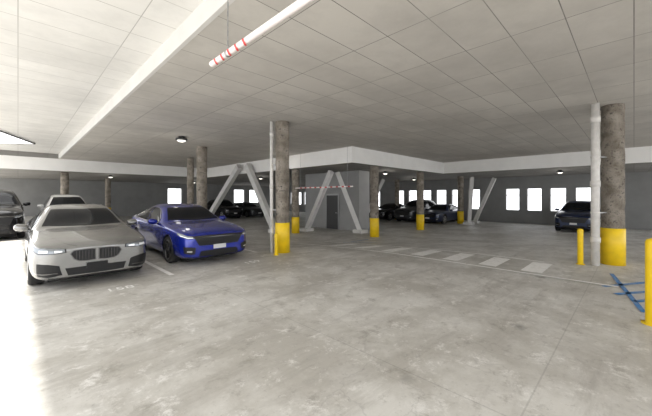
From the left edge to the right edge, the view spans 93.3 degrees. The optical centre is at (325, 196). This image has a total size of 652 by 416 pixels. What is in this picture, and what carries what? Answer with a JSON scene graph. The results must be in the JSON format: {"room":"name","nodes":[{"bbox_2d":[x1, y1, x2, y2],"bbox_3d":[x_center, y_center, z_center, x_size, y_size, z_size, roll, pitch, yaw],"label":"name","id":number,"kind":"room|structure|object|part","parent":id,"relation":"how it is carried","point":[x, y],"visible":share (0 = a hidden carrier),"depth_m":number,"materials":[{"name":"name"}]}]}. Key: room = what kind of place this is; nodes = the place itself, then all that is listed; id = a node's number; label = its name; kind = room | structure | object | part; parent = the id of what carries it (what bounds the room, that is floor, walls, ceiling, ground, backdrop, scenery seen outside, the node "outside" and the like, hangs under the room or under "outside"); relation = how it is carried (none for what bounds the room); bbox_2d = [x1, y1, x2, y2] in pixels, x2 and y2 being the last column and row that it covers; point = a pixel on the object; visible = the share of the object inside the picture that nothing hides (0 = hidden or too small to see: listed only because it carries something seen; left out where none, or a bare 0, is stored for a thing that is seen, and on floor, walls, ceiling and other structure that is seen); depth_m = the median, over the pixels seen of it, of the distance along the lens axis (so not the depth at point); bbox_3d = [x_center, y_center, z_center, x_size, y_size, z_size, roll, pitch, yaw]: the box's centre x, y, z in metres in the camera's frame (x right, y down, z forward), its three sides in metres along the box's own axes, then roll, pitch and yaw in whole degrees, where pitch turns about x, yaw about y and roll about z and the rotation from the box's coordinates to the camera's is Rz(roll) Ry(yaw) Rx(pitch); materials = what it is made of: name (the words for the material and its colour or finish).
{"room":"parking garage","nodes":[
{"label":"parking garage","id":0,"kind":"room"},
{"bbox_2d":[0,178,275,215],"bbox_3d":[-17.784,0.350,34.754,30.000,3.800,0.300,0,0,-45],"label":"wall","id":1,"kind":"structure","parent":0,"point":[127,198],"depth_m":31.26,"materials":[{"name":"grey paint"}]},
{"bbox_2d":[0,211,651,415],"bbox_3d":[-2.828,1.825,16.971,48.000,0.350,56.000,0,0,-45],"label":"floor","id":2,"kind":"structure","parent":0,"point":[316,329],"depth_m":3.78,"materials":[{"name":"concrete"}]},
{"bbox_2d":[0,189,30,237],"bbox_3d":[-13.921,0.654,12.903,2.215,1.991,4.778,0,0,-45],"label":"suv","id":3,"kind":"object","parent":2,"relation":"on","point":[12,213],"visible":0.89,"depth_m":11.94,"materials":[{"name":"black paint"}]},
{"bbox_2d":[37,194,86,209],"bbox_3d":[-13.165,0.756,15.640,2.215,1.789,4.778,0,0,-45],"label":"suv","id":4,"kind":"object","parent":2,"relation":"on","point":[57,199],"visible":0.28,"depth_m":15.28,"materials":[{"name":"grey paint"}]},
{"bbox_2d":[60,172,68,193],"bbox_3d":[-16.228,0.060,19.127,0.441,3.220,0.441,0,0,-45],"label":"concrete column","id":5,"kind":"structure","parent":2,"relation":"on","point":[64,176],"depth_m":18.97,"materials":[{"name":"yellow paint"}]},
{"bbox_2d":[13,204,145,284],"bbox_3d":[-6.027,0.914,7.511,2.235,1.472,4.988,0,0,-45],"label":"sedan","id":6,"kind":"object","parent":2,"relation":"on","point":[63,241],"visible":1,"depth_m":6.02,"materials":[{"name":"grey paint"}]},
{"bbox_3d":[-4.267,1.250,5.752,0.320,0.100,0.012,0,0,-45],"label":"licence plate","id":7,"kind":"part","parent":6,"relation":"part of","materials":[{"name":"black"}]},
{"bbox_2d":[105,178,110,208],"bbox_3d":[-18.173,0.117,25.668,0.441,3.335,0.441,0,0,-45],"label":"concrete column","id":8,"kind":"structure","parent":2,"relation":"on","point":[107,180],"depth_m":25.53,"materials":[{"name":"yellow paint"}]},
{"bbox_2d":[108,285,133,291],"bbox_3d":[-3.696,1.646,5.570,0.380,0.002,0.210,0,0,-45],"label":"stall number","id":9,"kind":"object","parent":2,"relation":"on","point":[130,286],"visible":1,"depth_m":5.60,"materials":[{"name":"white paint"}]},
{"bbox_2d":[145,260,173,274],"bbox_3d":[-5.409,1.646,8.662,0.100,0.001,6.100,0,0,-45],"label":"stall line","id":10,"kind":"object","parent":2,"relation":"on","point":[147,262],"visible":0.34,"depth_m":7.09,"materials":[{"name":"white paint"}]},
{"bbox_2d":[131,203,245,262],"bbox_3d":[-4.379,0.925,9.399,2.215,1.451,4.928,0,0,-45],"label":"sedan","id":11,"kind":"object","parent":2,"relation":"on","point":[186,231],"visible":0.93,"depth_m":8.02,"materials":[{"name":"blue paint"}]},
{"bbox_3d":[-2.641,1.210,7.661,0.320,0.100,0.012,0,0,-45],"label":"licence plate","id":12,"kind":"part","parent":11,"relation":"part of","materials":[{"name":"grey metal"}]},
{"bbox_2d":[187,157,193,203],"bbox_3d":[-7.778,-0.160,17.678,0.402,4.179,0.402,0,0,-45],"label":"concrete column","id":13,"kind":"structure","parent":2,"relation":"on","point":[190,161],"depth_m":17.54,"materials":[{"name":"yellow paint"}]},
{"bbox_2d":[196,146,206,208],"bbox_3d":[-5.586,-0.217,13.859,0.481,4.065,0.481,0,0,-45],"label":"concrete column","id":14,"kind":"structure","parent":2,"relation":"on","point":[201,151],"depth_m":13.67,"materials":[{"name":"yellow paint"}]},
{"bbox_2d":[207,199,242,217],"bbox_3d":[-10.018,1.106,30.100,2.215,1.789,4.778,0,0,-45],"label":"suv","id":15,"kind":"object","parent":2,"relation":"on","point":[226,208],"visible":0.77,"depth_m":28.78,"materials":[{"name":"black paint"}]},
{"bbox_2d":[209,164,241,213],"bbox_3d":[-7.527,-0.025,21.952,0.600,4.235,5.510,0,0,-45],"label":"brace","id":16,"kind":"object","parent":2,"relation":"on","point":[237,168],"visible":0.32,"depth_m":21.22,"materials":[{"name":"grey concrete"}]},
{"bbox_2d":[236,202,263,216],"bbox_3d":[-8.233,1.275,31.991,2.215,1.451,4.928,0,0,-45],"label":"sedan","id":17,"kind":"object","parent":2,"relation":"on","point":[249,209],"visible":0.62,"depth_m":30.48,"materials":[{"name":"black paint"}]},
{"bbox_2d":[244,163,274,233],"bbox_3d":[-3.834,-0.025,18.259,0.600,4.168,3.443,0,0,-45],"label":"brace","id":18,"kind":"object","parent":2,"relation":"on","point":[255,184],"visible":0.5,"depth_m":18.27,"materials":[{"name":"grey concrete"}]},
{"bbox_2d":[274,233,278,254],"bbox_3d":[-1.414,1.341,8.768,0.148,0.620,0.148,0,0,-45],"label":"bollard","id":19,"kind":"object","parent":2,"relation":"on","point":[276,234],"visible":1,"depth_m":8.72,"materials":[{"name":"paint"}]},
{"bbox_2d":[270,120,289,252],"bbox_3d":[-1.353,-0.287,9.231,0.540,3.925,0.470,0,0,-45],"label":"concrete column","id":20,"kind":"structure","parent":2,"relation":"on","point":[282,224],"depth_m":9.09,"materials":[{"name":"yellow paint"}]},
{"bbox_2d":[291,169,298,232],"bbox_3d":[-1.697,0.235,17.112,0.441,3.570,0.441,0,0,-45],"label":"concrete column","id":21,"kind":"structure","parent":2,"relation":"on","point":[295,172],"depth_m":16.93,"materials":[{"name":"yellow paint"}]},
{"bbox_2d":[300,170,333,231],"bbox_3d":[-0.494,0.280,17.465,0.600,3.463,2.403,0,0,-45],"label":"brace","id":22,"kind":"object","parent":2,"relation":"on","point":[330,173],"visible":0.93,"depth_m":17.34,"materials":[{"name":"grey concrete"}]},
{"bbox_2d":[335,172,367,233],"bbox_3d":[1.442,0.283,17.336,1.791,3.433,0.806,0,0,18],"label":"brace","id":23,"kind":"object","parent":2,"relation":"on","point":[358,229],"visible":1,"depth_m":17.13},
{"bbox_2d":[370,166,378,236],"bbox_3d":[2.439,0.235,15.521,0.461,3.570,0.461,0,0,-45],"label":"concrete column","id":24,"kind":"structure","parent":2,"relation":"on","point":[374,170],"depth_m":15.34,"materials":[{"name":"yellow paint"}]},
{"bbox_2d":[369,179,384,212],"bbox_3d":[3.539,0.280,24.307,2.150,3.446,0.812,0,0,-17],"label":"brace","id":25,"kind":"object","parent":2,"relation":"on","point":[382,180],"visible":0.18,"depth_m":24.18,"materials":[{"name":"grey concrete"}]},
{"bbox_2d":[369,203,404,219],"bbox_3d":[5.899,1.275,27.961,2.215,1.451,4.928,0,0,45],"label":"sedan","id":26,"kind":"object","parent":2,"relation":"on","point":[386,211],"visible":0.56,"depth_m":26.51,"materials":[{"name":"black paint"}]},
{"bbox_2d":[395,180,398,206],"bbox_3d":[6.364,0.235,27.577,0.441,3.570,0.441,0,0,-45],"label":"concrete column","id":27,"kind":"structure","parent":2,"relation":"on","point":[396,181],"depth_m":27.40,"materials":[{"name":"grey concrete"}]},
{"bbox_2d":[394,199,435,221],"bbox_3d":[7.685,1.106,26.069,2.215,1.789,4.778,0,0,45],"label":"suv","id":28,"kind":"object","parent":2,"relation":"on","point":[408,212],"visible":0.63,"depth_m":24.69,"materials":[{"name":"grey paint"}]},
{"bbox_2d":[416,171,423,229],"bbox_3d":[5.763,0.235,18.844,0.461,3.570,0.461,0,0,-45],"label":"concrete column","id":29,"kind":"structure","parent":2,"relation":"on","point":[420,174],"depth_m":18.66,"materials":[{"name":"yellow paint"}]},
{"bbox_2d":[424,204,457,223],"bbox_3d":[9.258,1.275,24.602,2.215,1.451,4.928,0,0,45],"label":"sedan","id":30,"kind":"object","parent":2,"relation":"on","point":[442,213],"visible":0.73,"depth_m":23.36,"materials":[{"name":"blue paint"}]},
{"bbox_2d":[300,241,618,286],"bbox_3d":[2.634,1.782,9.493,1.740,0.288,9.300,0,0,-45],"label":"crosswalk","id":31,"kind":"object","parent":2,"relation":"on","point":[536,267],"visible":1,"depth_m":8.07,"materials":[{"name":"white paint"}]},
{"bbox_2d":[457,176,463,223],"bbox_3d":[10.147,0.235,23.229,0.461,3.570,0.461,0,0,-45],"label":"concrete column","id":32,"kind":"structure","parent":2,"relation":"on","point":[460,211],"depth_m":23.05,"materials":[{"name":"yellow paint"}]},
{"bbox_2d":[463,177,474,224],"bbox_3d":[10.239,0.289,22.114,0.754,3.423,1.433,0,0,27],"label":"brace","id":33,"kind":"object","parent":2,"relation":"on","point":[471,180],"visible":0.96,"depth_m":21.93,"materials":[{"name":"grey concrete"}]},
{"bbox_2d":[471,177,495,223],"bbox_3d":[11.742,0.282,23.048,0.600,3.436,1.811,0,0,-45],"label":"brace","id":34,"kind":"object","parent":2,"relation":"on","point":[493,180],"visible":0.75,"depth_m":22.90,"materials":[{"name":"grey concrete"}]},
{"bbox_2d":[351,239,644,311],"bbox_3d":[3.735,1.811,9.495,2.785,0.338,10.493,0,0,-24],"label":"accessible stall marking","id":35,"kind":"object","parent":2,"relation":"on","point":[629,294],"visible":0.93,"depth_m":5.30,"materials":[{"name":"paint"}]},
{"bbox_2d":[555,200,600,230],"bbox_3d":[15.463,1.106,18.857,2.215,1.789,4.778,0,0,45],"label":"suv","id":36,"kind":"object","parent":2,"relation":"on","point":[575,214],"visible":0.78,"depth_m":17.59,"materials":[{"name":"blue paint"}]},
{"bbox_2d":[576,228,584,264],"bbox_3d":[6.237,1.210,7.552,0.178,0.880,0.178,0,0,-45],"label":"bollard","id":37,"kind":"object","parent":2,"relation":"on","point":[580,232],"visible":1,"depth_m":7.51,"materials":[{"name":"paint"}]},
{"bbox_2d":[590,103,625,265],"bbox_3d":[6.871,-0.290,7.479,0.897,3.920,0.476,0,0,-29],"label":"concrete column","id":38,"kind":"structure","parent":2,"relation":"on","point":[608,241],"depth_m":7.40,"materials":[{"name":"yellow paint"}]},
{"bbox_2d":[641,238,651,326],"bbox_3d":[4.243,1.090,3.988,0.237,1.120,0.237,0,0,-45],"label":"bollard","id":39,"kind":"object","parent":2,"relation":"on","point":[648,242],"visible":1,"depth_m":3.98,"materials":[{"name":"paint"}]},
{"bbox_2d":[0,0,651,185],"bbox_3d":[-1.768,-2.300,18.738,45.000,1.500,30.000,0,0,45],"label":"ceiling","id":40,"kind":"structure","parent":0,"point":[443,81],"depth_m":6.16,"materials":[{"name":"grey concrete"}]},
{"bbox_2d":[0,130,34,143],"bbox_3d":[-13.139,-2.495,12.183,2.508,0.050,8.231,0,0,-45],"label":"skylight","id":41,"kind":"object","parent":40,"relation":"attached to","point":[5,138],"visible":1,"depth_m":13.38,"materials":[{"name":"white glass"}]},
{"bbox_2d":[0,155,196,176],"bbox_3d":[-14.280,-1.895,19.619,13.550,0.710,0.060,0,0,-45],"label":"trim","id":42,"kind":"structure","parent":40,"relation":"attached to","point":[6,161],"depth_m":19.05,"materials":[{"name":"white paint"}]},
{"bbox_2d":[59,0,234,158],"bbox_3d":[-4.441,-2.385,6.873,0.060,0.290,32.000,0,0,-45],"label":"trim","id":43,"kind":"structure","parent":40,"relation":"attached to","point":[207,11],"depth_m":5.09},
{"bbox_2d":[175,136,186,141],"bbox_3d":[-5.374,-2.147,11.455,0.405,0.207,0.405,0,0,-45],"label":"ceiling lamp","id":44,"kind":"object","parent":40,"relation":"attached to","point":[180,138],"depth_m":11.34,"materials":[{"name":"white plastic"}]},
{"bbox_2d":[209,0,313,66],"bbox_3d":[0.559,-1.846,1.195,0.057,1.349,4.508,0,0,-45],"label":"bar","id":45,"kind":"object","parent":40,"relation":"hanging from","point":[297,5],"visible":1,"depth_m":2.22,"materials":[{"name":"white plastic"}]},
{"bbox_2d":[207,147,351,176],"bbox_3d":[-4.172,-1.895,19.049,0.060,0.710,15.040,0,0,-45],"label":"trim","id":46,"kind":"structure","parent":40,"relation":"attached to","point":[333,156],"depth_m":16.10,"materials":[{"name":"white paint"}]},
{"bbox_2d":[295,145,352,188],"bbox_3d":[-0.212,-1.331,14.354,0.057,1.819,3.808,0,0,-45],"label":"bar","id":47,"kind":"object","parent":40,"relation":"hanging from","point":[347,145],"visible":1,"depth_m":14.00,"materials":[{"name":"white plastic"}]},
{"bbox_2d":[351,146,442,173],"bbox_3d":[4.437,-1.895,16.981,9.310,0.710,0.060,0,0,-45],"label":"trim","id":48,"kind":"structure","parent":40,"relation":"attached to","point":[358,155],"depth_m":15.94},
{"bbox_2d":[443,146,651,173],"bbox_3d":[13.682,-1.895,14.277,0.060,0.710,16.840,0,0,-45],"label":"trim","id":49,"kind":"structure","parent":40,"relation":"attached to","point":[634,154],"depth_m":16.49,"materials":[{"name":"white paint"}]},
{"bbox_2d":[305,170,368,230],"bbox_3d":[0.601,0.250,19.905,1.000,3.600,4.700,0,0,-45],"label":"wall","id":50,"kind":"structure","parent":0,"point":[358,194],"depth_m":18.68,"materials":[{"name":"paint"}]},
{"bbox_2d":[326,194,338,229],"bbox_3d":[0.387,0.915,19.338,0.095,2.170,1.140,0,0,-45],"label":"door","id":51,"kind":"structure","parent":50,"relation":"in","point":[332,200],"depth_m":19.33,"materials":[{"name":"grey metal"}]},
{"bbox_2d":[289,171,651,229],"bbox_3d":[8.945,0.350,29.451,0.300,3.800,45.000,0,0,-45],"label":"wall","id":52,"kind":"structure","parent":0,"point":[638,185],"depth_m":23.17,"materials":[{"name":"grey paint"}]},
{"bbox_2d":[527,188,541,210],"bbox_3d":[15.493,0.190,22.875,0.060,1.680,0.920,0,0,-45],"label":"window","id":53,"kind":"structure","parent":52,"relation":"in","point":[527,188],"depth_m":22.88,"materials":[{"name":"silver metal"}]}
]}

